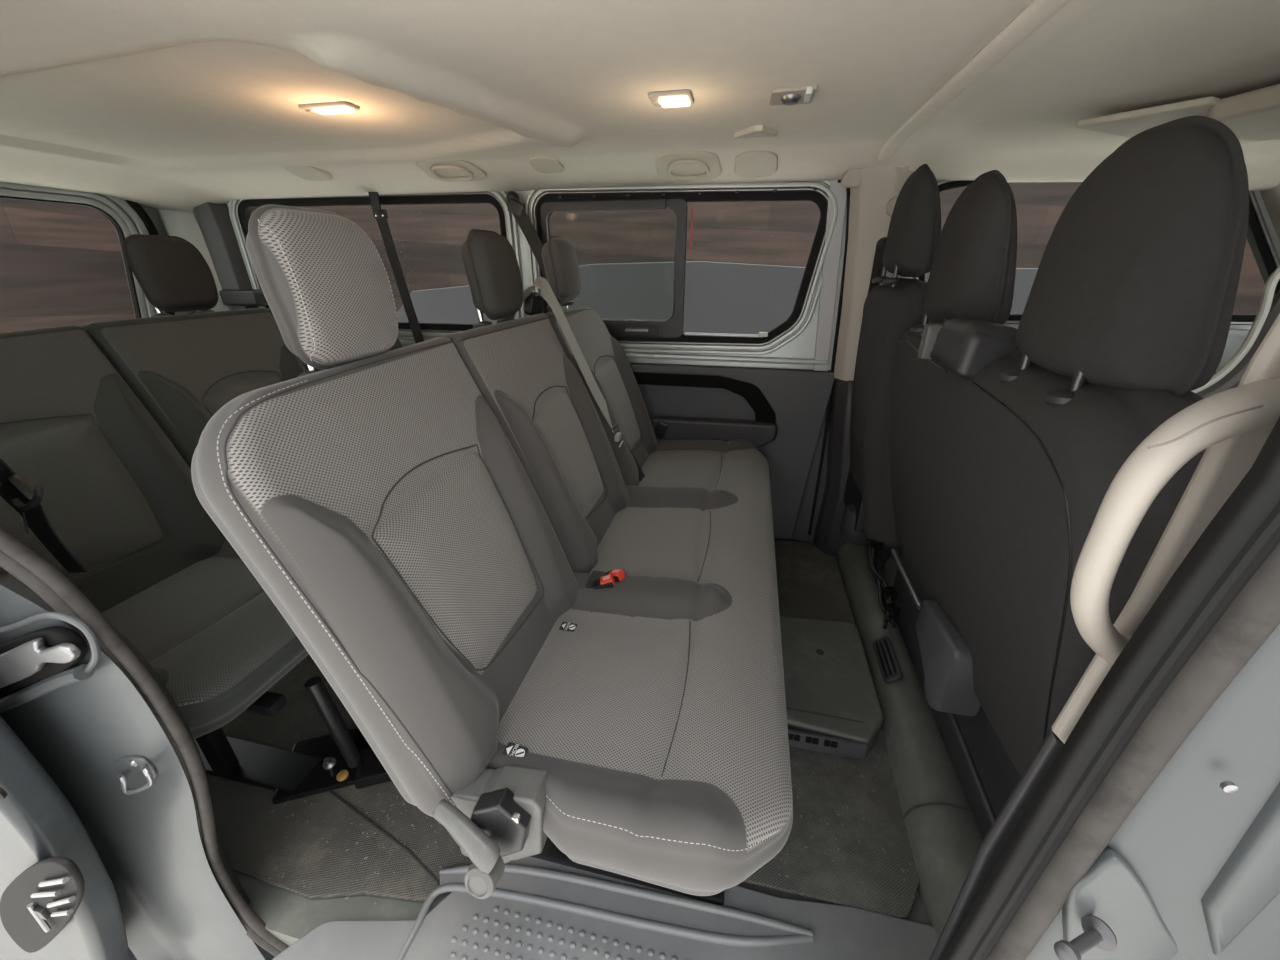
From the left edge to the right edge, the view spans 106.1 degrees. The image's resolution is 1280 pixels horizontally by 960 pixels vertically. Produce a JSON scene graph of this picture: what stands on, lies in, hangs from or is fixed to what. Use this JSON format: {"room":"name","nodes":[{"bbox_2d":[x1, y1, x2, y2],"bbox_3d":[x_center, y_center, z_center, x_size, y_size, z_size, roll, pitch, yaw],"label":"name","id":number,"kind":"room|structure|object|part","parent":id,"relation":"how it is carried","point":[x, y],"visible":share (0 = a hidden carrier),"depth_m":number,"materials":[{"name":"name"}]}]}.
{"room":"vehicle interior","nodes":[
{"label":"vehicle interior","id":0,"kind":"room"},
{"bbox_2d":[0,572,274,959],"bbox_3d":[-1.091,0.766,0.928,0.867,1.485,0.095,3,24,6],"label":"door frame","id":1,"kind":"structure","parent":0,"point":[173,906],"depth_m":0.76,"materials":[{"name":"paint"}]},
{"bbox_2d":[0,626,86,695],"bbox_3d":[-0.864,0.269,0.655,0.397,0.215,0.024,5,25,11],"label":"door latch","id":2,"kind":"object","parent":1,"relation":"in","point":[27,659],"depth_m":0.60,"materials":[{"name":"silver metal"}]},
{"bbox_2d":[0,664,94,712],"bbox_3d":[-0.889,0.312,0.684,0.386,0.206,0.020,5,25,11],"label":"trim","id":3,"kind":"structure","parent":1,"relation":"attached to","point":[75,674],"depth_m":0.63,"materials":[{"name":"paint"}]},
{"bbox_2d":[0,612,100,672],"bbox_3d":[-0.791,0.199,0.615,0.279,0.106,0.008,5,25,11],"label":"trim","id":4,"kind":"structure","parent":1,"relation":"attached to","point":[93,641],"depth_m":0.58,"materials":[{"name":"paint"}]},
{"bbox_2d":[0,716,136,959],"bbox_3d":[-1.166,0.515,0.772,0.711,1.150,0.050,5,25,11],"label":"door","id":5,"kind":"structure","parent":1,"relation":"in","point":[38,823],"depth_m":0.70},
{"bbox_2d":[0,787,7,799],"bbox_3d":[-0.743,0.361,0.555,0.022,0.022,0.006,5,25,11],"label":"plug","id":6,"kind":"object","parent":5,"relation":"attached to","point":[3,793],"visible":1,"depth_m":0.55,"materials":[{"name":"black plastic"}]},
{"bbox_2d":[0,857,84,952],"bbox_3d":[-0.892,0.648,0.716,0.363,0.403,0.017,5,25,11],"label":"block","id":7,"kind":"object","parent":5,"relation":"attached to","point":[35,907],"visible":1,"depth_m":0.68,"materials":[{"name":"plastic"}]},
{"bbox_2d":[112,756,156,795],"bbox_3d":[-0.744,0.446,0.708,0.139,0.123,0.025,5,25,11],"label":"striker","id":8,"kind":"object","parent":1,"relation":"attached to","point":[132,775],"visible":1,"depth_m":0.70,"materials":[{"name":"paint"}]},
{"bbox_2d":[0,526,289,956],"bbox_3d":[-0.678,0.557,0.777,0.326,1.134,0.024,5,25,11],"label":"seal","id":9,"kind":"object","parent":1,"relation":"attached to","point":[16,558],"visible":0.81,"depth_m":0.65,"materials":[{"name":"rubber"}]},
{"bbox_2d":[140,204,194,314],"bbox_3d":[-2.342,-0.291,1.730,0.030,1.560,1.760,5,25,11],"label":"wall","id":10,"kind":"structure","parent":0,"point":[153,213],"depth_m":2.16,"materials":[{"name":"paint"}]},
{"bbox_2d":[0,182,174,317],"bbox_3d":[-2.326,-0.654,1.506,0.065,0.715,1.546,5,25,11],"label":"window","id":11,"kind":"structure","parent":10,"relation":"in","point":[128,218],"depth_m":2.00,"materials":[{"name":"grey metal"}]},
{"bbox_3d":[-2.324,-0.654,1.505,0.040,0.655,1.486,5,25,11],"label":"frame","id":12,"kind":"part","parent":11,"relation":"part of","materials":[{"name":"paint"}]},
{"bbox_3d":[-2.319,-0.653,1.504,0.050,0.715,1.546,5,25,11],"label":"frame","id":13,"kind":"part","parent":11,"relation":"part of","materials":[{"name":"rubber"}]},
{"bbox_2d":[233,539,928,945],"bbox_3d":[-0.147,0.583,1.630,4.420,0.050,1.720,5,25,11],"label":"floor","id":14,"kind":"structure","parent":0,"point":[289,916],"depth_m":0.96,"materials":[{"name":"plastic"}]},
{"bbox_2d":[207,654,472,901],"bbox_3d":[-1.115,0.481,1.762,2.020,0.014,1.515,5,25,11],"label":"floor mat","id":15,"kind":"object","parent":14,"relation":"on","point":[253,841],"visible":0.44,"depth_m":1.07,"materials":[{"name":"carpet"}]},
{"bbox_2d":[0,234,402,803],"bbox_3d":[-0.957,-0.084,1.502,1.005,1.247,1.609,5,25,11],"label":"seat","id":16,"kind":"object","parent":15,"relation":"on","point":[110,418],"visible":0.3,"depth_m":1.16,"materials":[{"name":"fabric"}]},
{"bbox_3d":[-1.366,0.035,1.072,0.392,0.670,0.551,5,25,11],"label":"backrest","id":17,"kind":"part","parent":16,"relation":"part of","materials":[{"name":"fabric"}]},
{"bbox_3d":[-1.254,-0.175,1.542,0.392,0.675,0.510,5,25,11],"label":"backrest","id":18,"kind":"part","parent":16,"relation":"part of","materials":[{"name":"fabric"}]},
{"bbox_2d":[102,539,308,738],"bbox_3d":[-0.899,0.122,1.580,0.587,0.190,1.609,5,25,11],"label":"seat cushion","id":19,"kind":"object","parent":16,"relation":"on","point":[209,630],"depth_m":1.02,"materials":[{"name":"fabric"}]},
{"bbox_3d":[-1.017,0.711,1.222,0.420,0.020,0.090,5,25,11],"label":"floor rail","id":20,"kind":"part","parent":16,"relation":"part of","materials":[{"name":"black plastic"}]},
{"bbox_3d":[-0.739,0.708,1.233,0.300,0.020,0.160,-7,25,-15],"label":"lock plate","id":21,"kind":"part","parent":16,"relation":"part of","materials":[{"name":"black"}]},
{"bbox_3d":[-1.145,-0.379,2.000,0.392,0.673,0.528,5,25,11],"label":"backrest","id":22,"kind":"part","parent":16,"relation":"part of","materials":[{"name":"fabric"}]},
{"bbox_2d":[268,747,922,903],"bbox_3d":[-0.110,0.767,1.109,1.482,0.001,0.397,-1,24,-3],"label":"crumbs","id":23,"kind":"object","parent":15,"relation":"on","point":[388,818],"visible":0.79,"depth_m":1.07,"materials":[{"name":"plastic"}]},
{"bbox_2d":[191,204,792,904],"bbox_3d":[-0.050,0.008,1.295,0.857,1.245,1.666,5,25,11],"label":"seat","id":24,"kind":"object","parent":14,"relation":"on","point":[549,651],"visible":0.98,"depth_m":0.78,"materials":[{"name":"fabric"}]},
{"bbox_3d":[-0.499,-0.163,0.737,0.024,0.086,0.013,5,25,11],"label":"post","id":25,"kind":"part","parent":24,"relation":"part of","materials":[{"name":"silver metal"}]},
{"bbox_3d":[-0.380,0.122,0.876,0.392,0.670,0.551,5,25,11],"label":"backrest","id":26,"kind":"part","parent":24,"relation":"part of","materials":[{"name":"fabric"}]},
{"bbox_3d":[-0.241,0.496,0.674,0.112,0.075,0.034,14,28,28],"label":"recliner lever","id":27,"kind":"part","parent":24,"relation":"part of","materials":[{"name":"grey plastic"}]},
{"bbox_3d":[-0.389,-0.386,1.185,0.024,0.086,0.013,5,25,11],"label":"post","id":28,"kind":"part","parent":24,"relation":"part of","materials":[{"name":"silver metal"}]},
{"bbox_3d":[-0.267,-0.087,1.345,0.392,0.675,0.510,5,25,11],"label":"backrest","id":29,"kind":"part","parent":24,"relation":"part of","materials":[{"name":"fabric"}]},
{"bbox_2d":[523,276,644,480],"bbox_3d":[-0.153,-0.260,1.555,0.426,0.738,0.118,-8,25,-16],"label":"belt","id":30,"kind":"object","parent":24,"relation":"attached to","point":[546,292],"visible":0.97,"depth_m":1.47,"materials":[{"name":"grey fabric"}]},
{"bbox_3d":[-0.158,-0.291,1.803,0.392,0.673,0.528,5,25,11],"label":"backrest","id":31,"kind":"part","parent":24,"relation":"part of","materials":[{"name":"fabric"}]},
{"bbox_3d":[-0.030,0.799,1.026,0.420,0.020,0.090,5,25,11],"label":"floor rail","id":32,"kind":"part","parent":24,"relation":"part of","materials":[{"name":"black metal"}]},
{"bbox_2d":[488,439,792,895],"bbox_3d":[0.088,0.210,1.383,0.587,0.190,1.609,5,25,11],"label":"seat cushion","id":33,"kind":"object","parent":24,"relation":"on","point":[637,718],"depth_m":0.86,"materials":[{"name":"fabric"}]},
{"bbox_2d":[649,416,667,437],"bbox_3d":[0.039,-0.276,2.059,0.171,0.192,0.030,5,25,11],"label":"belt","id":34,"kind":"object","parent":24,"relation":"on","point":[661,427],"visible":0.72,"depth_m":2.06,"materials":[{"name":"black plastic"}]},
{"bbox_2d":[272,856,937,959],"bbox_3d":[0.008,0.881,0.852,1.400,0.024,0.380,5,25,11],"label":"step","id":35,"kind":"structure","parent":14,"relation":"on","point":[538,909],"depth_m":0.92,"materials":[{"name":"plastic"}]},
{"bbox_2d":[743,540,918,918],"bbox_3d":[0.475,0.558,1.593,0.505,0.010,1.400,5,25,11],"label":"floor mat","id":36,"kind":"object","parent":14,"relation":"on","point":[810,585],"visible":0.44,"depth_m":1.10,"materials":[{"name":"grey carpet"}]},
{"bbox_2d":[780,616,883,759],"bbox_3d":[0.460,0.587,1.447,0.438,0.088,0.474,5,25,11],"label":"box","id":37,"kind":"object","parent":36,"relation":"on","point":[833,706],"visible":0.68,"depth_m":1.34,"materials":[{"name":"plastic"}]},
{"bbox_2d":[843,164,940,546],"bbox_3d":[0.864,-0.356,1.605,0.263,1.164,0.370,5,25,11],"label":"seat","id":38,"kind":"object","parent":14,"relation":"on","point":[894,306],"visible":0.8,"depth_m":1.48,"materials":[{"name":"fabric"}]},
{"bbox_3d":[0.829,-0.177,1.718,0.050,0.700,0.280,5,25,11],"label":"seat panel","id":39,"kind":"part","parent":38,"relation":"part of","materials":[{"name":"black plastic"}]},
{"bbox_2d":[840,503,868,545],"bbox_3d":[0.820,0.160,1.796,0.123,0.142,0.129,5,25,11],"label":"cover","id":40,"kind":"object","parent":38,"relation":"attached to","point":[847,530],"visible":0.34,"depth_m":1.77,"materials":[{"name":"plastic"}]},
{"bbox_3d":[0.771,-0.654,1.521,0.014,0.070,0.014,5,25,11],"label":"post","id":41,"kind":"part","parent":38,"relation":"part of","materials":[{"name":"grey metal"}]},
{"bbox_2d":[866,539,900,628],"bbox_3d":[0.812,0.321,1.614,0.055,0.150,0.373,5,25,11],"label":"wiring loom","id":42,"kind":"object","parent":38,"relation":"attached to","point":[890,610],"visible":0.93,"depth_m":1.57,"materials":[{"name":"black plastic"}]},
{"bbox_3d":[0.867,-0.225,1.665,0.257,0.875,0.365,5,25,11],"label":"backrest","id":43,"kind":"part","parent":38,"relation":"part of","materials":[{"name":"fabric"}]},
{"bbox_3d":[0.740,-0.596,1.393,0.014,0.070,0.014,5,25,11],"label":"post","id":44,"kind":"part","parent":38,"relation":"part of","materials":[{"name":"grey metal"}]},
{"bbox_2d":[836,543,982,938],"bbox_3d":[0.774,0.595,1.404,0.190,0.109,1.640,5,25,11],"label":"duct","id":45,"kind":"object","parent":14,"relation":"on","point":[945,838],"visible":0.78,"depth_m":1.17,"materials":[{"name":"plastic"}]},
{"bbox_2d":[872,636,902,683],"bbox_3d":[0.742,0.538,1.448,0.046,0.042,0.170,5,25,11],"label":"grille","id":46,"kind":"object","parent":45,"relation":"attached to","point":[885,656],"depth_m":1.44,"materials":[{"name":"black plastic"}]},
{"bbox_2d":[890,115,1248,838],"bbox_3d":[0.741,0.082,1.057,0.323,1.368,1.037,5,25,11],"label":"bench","id":47,"kind":"object","parent":45,"relation":"on","point":[1008,444],"visible":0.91,"depth_m":0.71,"materials":[{"name":"fabric"}]},
{"bbox_3d":[0.716,-0.398,1.206,0.014,0.070,0.014,5,25,11],"label":"post","id":48,"kind":"part","parent":47,"relation":"part of","materials":[{"name":"grey metal"}]},
{"bbox_3d":[0.795,0.554,1.235,0.030,0.360,1.000,5,25,11],"label":"panel","id":49,"kind":"part","parent":47,"relation":"part of","materials":[{"name":"plastic"}]},
{"bbox_3d":[0.629,-0.188,0.786,0.014,0.070,0.014,5,25,11],"label":"post","id":50,"kind":"part","parent":47,"relation":"part of","materials":[{"name":"grey metal"}]},
{"bbox_3d":[0.767,0.064,1.065,0.279,0.726,0.998,5,25,11],"label":"backrest","id":51,"kind":"part","parent":47,"relation":"part of","materials":[{"name":"fabric"}]},
{"bbox_3d":[0.598,-0.131,0.657,0.014,0.070,0.014,5,25,11],"label":"post","id":52,"kind":"part","parent":47,"relation":"part of","materials":[{"name":"grey metal"}]},
{"bbox_2d":[1192,266,1279,398],"bbox_3d":[0.954,-0.229,0.813,0.217,0.258,0.052,5,25,11],"label":"belt","id":53,"kind":"object","parent":47,"relation":"attached to","point":[1229,376],"visible":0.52,"depth_m":0.79,"materials":[{"name":"white plastic"}]},
{"bbox_2d":[1216,329,1248,372],"bbox_3d":[1.654,0.140,0.968,0.480,0.675,1.640,5,25,11],"label":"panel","id":54,"kind":"object","parent":14,"relation":"on","point":[1236,337],"visible":0.04,"depth_m":1.34,"materials":[{"name":"grey plastic"}]},
{"bbox_2d":[0,0,1279,212],"bbox_3d":[-0.286,-0.776,1.044,4.100,0.164,1.760,5,25,11],"label":"ceiling","id":55,"kind":"structure","parent":0,"point":[176,105],"depth_m":0.96,"materials":[{"name":"beige fabric"}]},
{"bbox_2d":[284,166,332,180],"bbox_3d":[-1.209,-1.121,1.753,0.133,0.039,0.122,5,25,11],"label":"ceiling vent","id":56,"kind":"object","parent":55,"relation":"in","point":[304,172],"visible":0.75,"depth_m":1.75,"materials":[{"name":"beige plastic"}]},
{"bbox_2d":[299,101,359,114],"bbox_3d":[-0.738,-0.883,1.144,0.135,0.013,0.050,5,25,11],"label":"recessed light","id":57,"kind":"object","parent":55,"relation":"in","point":[340,107],"visible":1,"depth_m":1.13,"materials":[{"name":"beige plastic"}]},
{"bbox_2d":[306,110,317,113],"bbox_3d":[-0.789,-0.885,1.155,0.014,0.006,0.022,5,25,11],"label":"switch","id":58,"kind":"object","parent":57,"relation":"attached to","point":[309,111],"depth_m":1.15,"materials":[{"name":"beige plastic"}]},
{"bbox_2d":[368,192,423,342],"bbox_3d":[-1.019,-0.827,2.073,0.169,0.746,0.020,7,25,16],"label":"belt","id":59,"kind":"object","parent":55,"relation":"hanging from","point":[381,215],"visible":0.8,"depth_m":2.04,"materials":[{"name":"black fabric"}]},
{"bbox_3d":[-1.080,-1.143,1.956,0.040,0.075,0.012,5,25,11],"label":"hook plate","id":60,"kind":"part","parent":59,"relation":"part of","materials":[{"name":"black plastic"}]},
{"bbox_2d":[416,160,485,181],"bbox_3d":[-0.659,-1.079,1.677,0.218,0.052,0.162,5,25,11],"label":"ceiling vent","id":61,"kind":"object","parent":55,"relation":"attached to","point":[441,170],"visible":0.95,"depth_m":1.67,"materials":[{"name":"beige plastic"}]},
{"bbox_2d":[528,157,563,173],"bbox_3d":[-0.311,-1.047,1.595,0.104,0.036,0.110,5,25,11],"label":"ceiling vent","id":62,"kind":"object","parent":55,"relation":"in","point":[546,165],"visible":0.91,"depth_m":1.59,"materials":[{"name":"beige plastic"}]},
{"bbox_2d":[648,90,693,107],"bbox_3d":[0.066,-0.799,1.012,0.088,0.013,0.077,5,25,11],"label":"recessed light","id":63,"kind":"object","parent":55,"relation":"in","point":[675,98],"visible":1,"depth_m":0.99,"materials":[{"name":"beige plastic"}]},
{"bbox_2d":[652,100,659,105],"bbox_3d":[0.033,-0.800,1.019,0.014,0.006,0.022,5,25,11],"label":"switch","id":64,"kind":"object","parent":63,"relation":"attached to","point":[655,102],"depth_m":1.01,"materials":[{"name":"beige plastic"}]},
{"bbox_2d":[656,151,721,180],"bbox_3d":[0.157,-1.018,1.562,0.211,0.059,0.194,5,25,11],"label":"ceiling vent","id":65,"kind":"object","parent":55,"relation":"attached to","point":[695,165],"visible":0.99,"depth_m":1.55,"materials":[{"name":"beige plastic"}]},
{"bbox_2d":[734,125,776,138],"bbox_3d":[0.297,-0.900,1.236,0.109,0.020,0.070,5,25,11],"label":"trim","id":66,"kind":"structure","parent":55,"relation":"attached to","point":[756,131],"depth_m":1.24,"materials":[{"name":"beige plastic"}]},
{"bbox_2d":[734,151,777,177],"bbox_3d":[0.367,-1.002,1.526,0.136,0.050,0.169,5,25,11],"label":"ceiling vent","id":67,"kind":"object","parent":55,"relation":"in","point":[750,164],"visible":1,"depth_m":1.51,"materials":[{"name":"beige plastic"}]},
{"bbox_2d":[769,85,817,104],"bbox_3d":[0.315,-0.789,0.996,0.090,0.019,0.100,5,25,11],"label":"sensor","id":68,"kind":"object","parent":55,"relation":"attached to","point":[804,94],"visible":1,"depth_m":0.97,"materials":[{"name":"beige plastic"}]},
{"bbox_2d":[878,0,1070,160],"bbox_3d":[0.578,-0.679,0.789,0.044,0.060,1.526,5,25,11],"label":"trim","id":69,"kind":"structure","parent":55,"relation":"attached to","point":[1037,12],"depth_m":0.81,"materials":[{"name":"beige plastic"}]},
{"bbox_2d":[1075,96,1266,144],"bbox_3d":[1.484,-0.857,1.195,0.971,0.014,0.215,-10,26,-22],"label":"sun visor","id":70,"kind":"object","parent":55,"relation":"attached to","point":[1129,124],"visible":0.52,"depth_m":1.04,"materials":[{"name":"beige plastic"}]},
{"bbox_2d":[1207,84,1279,140],"bbox_3d":[1.483,-0.662,0.818,0.736,0.058,0.619,5,25,11],"label":"console","id":71,"kind":"object","parent":55,"relation":"attached to","point":[1255,114],"visible":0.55,"depth_m":0.94,"materials":[{"name":"beige plastic"}]},
{"bbox_2d":[227,180,1279,552],"bbox_3d":[0.061,-0.453,2.055,4.560,1.510,0.077,5,25,11],"label":"wall","id":72,"kind":"structure","parent":0,"point":[799,399],"depth_m":1.98,"materials":[{"name":"plastic"}]},
{"bbox_2d":[157,209,228,312],"bbox_3d":[-2.057,-0.618,2.436,0.205,1.460,0.157,5,25,11],"label":"trim","id":73,"kind":"structure","parent":72,"relation":"attached to","point":[184,225],"depth_m":2.17,"materials":[{"name":"paint"}]},
{"bbox_2d":[193,202,258,309],"bbox_3d":[-1.927,-0.602,2.426,0.185,1.440,0.075,5,25,11],"label":"trim","id":74,"kind":"structure","parent":72,"relation":"attached to","point":[213,219],"depth_m":2.19,"materials":[{"name":"plastic"}]},
{"bbox_2d":[219,289,267,305],"bbox_3d":[-1.857,-0.858,2.263,0.200,0.070,0.080,5,25,11],"label":"guide","id":75,"kind":"object","parent":72,"relation":"attached to","point":[245,297],"visible":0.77,"depth_m":2.23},
{"bbox_2d":[228,191,524,339],"bbox_3d":[-1.167,-0.948,2.128,1.385,0.624,0.049,5,25,11],"label":"window","id":76,"kind":"structure","parent":72,"relation":"in","point":[239,210],"depth_m":2.05,"materials":[{"name":"black rubber"}]},
{"bbox_2d":[399,340,415,344],"bbox_3d":[-1.192,-0.647,2.256,1.300,0.022,0.030,5,25,11],"label":"trim","id":77,"kind":"structure","parent":72,"relation":"attached to","point":[403,342],"depth_m":2.22,"materials":[{"name":"paint"}]},
{"bbox_2d":[506,191,561,303],"bbox_3d":[-0.394,-0.897,1.875,0.274,0.410,0.047,12,27,26],"label":"belt","id":78,"kind":"object","parent":72,"relation":"attached to","point":[515,206],"visible":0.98,"depth_m":1.86,"materials":[{"name":"grey fabric"}]},
{"bbox_2d":[525,180,837,354],"bbox_3d":[0.129,-0.813,1.873,1.191,0.632,0.060,5,25,11],"label":"window","id":79,"kind":"structure","parent":72,"relation":"in","point":[540,205],"depth_m":1.83,"materials":[{"name":"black glass"}]},
{"bbox_3d":[-0.129,-1.037,1.818,0.460,0.035,0.020,5,25,11],"label":"rail","id":80,"kind":"part","parent":79,"relation":"part of","materials":[{"name":"plastic"}]},
{"bbox_3d":[-0.106,-0.833,1.924,0.578,0.500,0.020,5,25,11],"label":"sliding frame","id":81,"kind":"part","parent":79,"relation":"part of","materials":[{"name":"plastic"}]},
{"bbox_3d":[-0.079,-0.624,1.996,0.340,0.045,0.012,5,25,11],"label":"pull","id":82,"kind":"part","parent":79,"relation":"part of","materials":[{"name":"black plastic"}]},
{"bbox_3d":[-0.013,-0.614,1.973,0.100,0.016,0.020,5,25,11],"label":"pull handle","id":83,"kind":"part","parent":79,"relation":"part of","materials":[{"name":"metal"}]},
{"bbox_2d":[633,372,775,422],"bbox_3d":[0.082,-0.315,2.086,1.000,0.305,0.030,5,25,11],"label":"trim","id":84,"kind":"structure","parent":72,"relation":"attached to","point":[752,394],"depth_m":1.98,"materials":[{"name":"black plastic"}]},
{"bbox_2d":[650,416,777,447],"bbox_3d":[0.080,-0.221,2.100,0.999,0.120,0.050,5,25,11],"label":"armrest","id":85,"kind":"object","parent":72,"relation":"attached to","point":[759,434],"visible":0.4,"depth_m":2.02,"materials":[{"name":"plastic"}]},
{"bbox_2d":[625,352,826,364],"bbox_3d":[0.137,-0.512,1.999,1.220,0.022,0.030,5,25,11],"label":"trim","id":86,"kind":"structure","parent":72,"relation":"attached to","point":[799,361],"depth_m":1.94,"materials":[{"name":"paint"}]},
{"bbox_2d":[630,362,829,370],"bbox_3d":[-0.644,-0.549,2.171,3.100,0.010,0.030,5,25,11],"label":"trim","id":87,"kind":"structure","parent":72,"relation":"attached to","point":[630,362],"depth_m":1.97,"materials":[{"name":"plastic"}]},
{"bbox_2d":[808,179,849,534],"bbox_3d":[0.721,-0.387,1.897,0.102,1.378,0.012,5,25,11],"label":"trim","id":88,"kind":"structure","parent":72,"relation":"attached to","point":[839,181],"depth_m":1.84,"materials":[{"name":"rubber"}]},
{"bbox_2d":[813,378,893,563],"bbox_3d":[0.929,-0.032,1.973,0.359,0.768,0.179,5,25,11],"label":"trim","id":89,"kind":"structure","parent":72,"relation":"attached to","point":[828,539],"depth_m":1.97,"materials":[{"name":"plastic"}]},
{"bbox_2d":[834,165,912,380],"bbox_3d":[0.807,-0.708,1.688,0.264,0.705,0.121,5,25,11],"label":"trim","id":90,"kind":"structure","parent":72,"relation":"attached to","point":[869,222],"depth_m":1.62,"materials":[{"name":"beige plastic"}]},
{"bbox_2d":[841,166,909,187],"bbox_3d":[0.760,-0.999,1.536,0.208,0.108,0.052,5,25,11],"label":"trim","id":91,"kind":"structure","parent":72,"relation":"attached to","point":[851,177],"depth_m":1.55,"materials":[{"name":"beige plastic"}]},
{"bbox_2d":[867,237,886,295],"bbox_3d":[0.806,-0.636,1.641,0.059,0.346,0.033,5,25,11],"label":"anchor","id":92,"kind":"object","parent":72,"relation":"attached to","point":[878,257],"visible":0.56,"depth_m":1.60,"materials":[{"name":"black plastic"}]},
{"bbox_2d":[886,196,897,216],"bbox_3d":[0.820,-0.874,1.539,0.060,0.060,0.018,5,25,11],"label":"height adjuster","id":93,"kind":"object","parent":72,"relation":"attached to","point":[890,205],"visible":0.36,"depth_m":1.54,"materials":[{"name":"beige plastic"}]},
{"bbox_2d":[914,180,1279,324],"bbox_3d":[1.498,-0.758,1.578,1.149,0.488,0.046,5,25,11],"label":"window","id":94,"kind":"structure","parent":72,"relation":"in","point":[1259,239],"depth_m":1.49,"materials":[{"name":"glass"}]},
{"bbox_2d":[929,313,1279,959],"bbox_3d":[0.546,0.253,0.464,0.270,1.520,0.020,5,25,11],"label":"wall","id":95,"kind":"structure","parent":0,"point":[1223,465],"depth_m":0.41,"materials":[{"name":"beige plastic"}]},
{"bbox_2d":[1070,377,1279,663],"bbox_3d":[0.405,0.056,0.374,0.159,0.274,0.043,-5,25,-12],"label":"handle","id":96,"kind":"object","parent":95,"relation":"attached to","point":[1254,406],"visible":0.81,"depth_m":0.34,"materials":[{"name":"beige plastic"}]},
{"bbox_2d":[1025,624,1279,959],"bbox_3d":[0.455,0.423,0.414,0.265,1.510,0.125,5,25,11],"label":"pillar","id":97,"kind":"structure","parent":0,"point":[1184,829],"depth_m":0.35,"materials":[{"name":"paint"}]},
{"bbox_2d":[1054,915,1116,959],"bbox_3d":[0.362,0.379,0.395,0.059,0.032,0.023,-8,25,-16],"label":"buffer","id":98,"kind":"object","parent":97,"relation":"attached to","point":[1097,932],"visible":1,"depth_m":0.40,"materials":[{"name":"grey metal"}]},
{"bbox_2d":[939,417,1279,959],"bbox_3d":[0.346,0.403,0.456,0.115,1.513,0.034,5,25,11],"label":"seal","id":99,"kind":"object","parent":97,"relation":"attached to","point":[1221,603],"visible":1,"depth_m":0.34,"materials":[{"name":"rubber"}]},
{"bbox_3d":[0.355,0.406,0.450,0.093,1.513,0.025,5,25,11],"label":"bulb","id":100,"kind":"part","parent":99,"relation":"part of","materials":[{"name":"rubber"}]},
{"bbox_2d":[1062,848,1177,959],"bbox_3d":[0.428,0.414,0.426,0.128,0.240,0.012,5,25,11],"label":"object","id":101,"kind":"structure","parent":97,"relation":"attached to","point":[1110,891],"depth_m":0.40,"materials":[{"name":"paint"}]},
{"bbox_2d":[1220,781,1238,792],"bbox_3d":[0.401,0.209,0.327,0.008,0.008,0.004,5,25,11],"label":"screw","id":102,"kind":"object","parent":97,"relation":"attached to","point":[1226,786],"depth_m":0.33,"materials":[{"name":"metal"}]},
{"bbox_2d":[1201,782,1279,954],"bbox_3d":[0.451,0.269,0.349,0.042,0.257,0.016,5,25,11],"label":"trim","id":103,"kind":"structure","parent":97,"relation":"attached to","point":[1248,881],"depth_m":0.35,"materials":[{"name":"paint"}]},
{"bbox_2d":[1260,183,1279,241],"bbox_3d":[1.840,-0.331,0.718,0.579,0.719,1.770,5,25,11],"label":"wall","id":104,"kind":"structure","parent":0,"point":[1271,197],"depth_m":1.43,"materials":[{"name":"beige plastic"}]},
{"bbox_3d":[0.000,1.570,0.702,40.000,0.100,40.000,5,25,11],"label":"floor","id":105,"kind":"structure","parent":0,"visible":0},
{"bbox_2d":[396,261,1037,333],"bbox_3d":[-2.515,-1.439,5.227,11.800,1.702,0.200,5,25,11],"label":"wall","id":106,"kind":"structure","parent":105,"relation":"on","point":[720,297],"depth_m":4.33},
{"label":"outside","id":107,"kind":"structure","parent":0,"visible":0},
{"bbox_2d":[250,182,1264,313],"bbox_3d":[1.591,-2.956,6.662,20.000,3.300,0.080,5,25,11],"label":"wall","id":108,"kind":"structure","parent":107,"point":[428,239],"depth_m":6.70,"materials":[{"name":"brown wood"}]},
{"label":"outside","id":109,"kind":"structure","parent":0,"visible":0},
{"bbox_2d":[0,198,135,332],"bbox_3d":[-8.434,-1.359,3.091,0.080,3.300,11.800,5,25,11],"label":"wall","id":110,"kind":"structure","parent":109,"point":[61,264],"depth_m":6.30,"materials":[{"name":"brown wood"}]},
{"bbox_3d":[-1.637,0.100,0.817,1.780,1.570,0.030,5,25,11],"label":"wall","id":111,"kind":"structure","parent":0,"visible":0},
{"bbox_2d":[0,458,87,571],"bbox_3d":[-0.926,0.069,0.749,0.158,0.234,0.041,12,27,25],"label":"belt","id":112,"kind":"object","parent":111,"relation":"hanging from","point":[15,490],"visible":1,"depth_m":0.74,"materials":[{"name":"black fabric"}]},
{"bbox_3d":[-0.941,0.066,0.737,0.020,0.042,0.002,5,25,11],"label":"pull cord","id":113,"kind":"part","parent":112,"relation":"part of","materials":[{"name":"fabric"}]}
]}

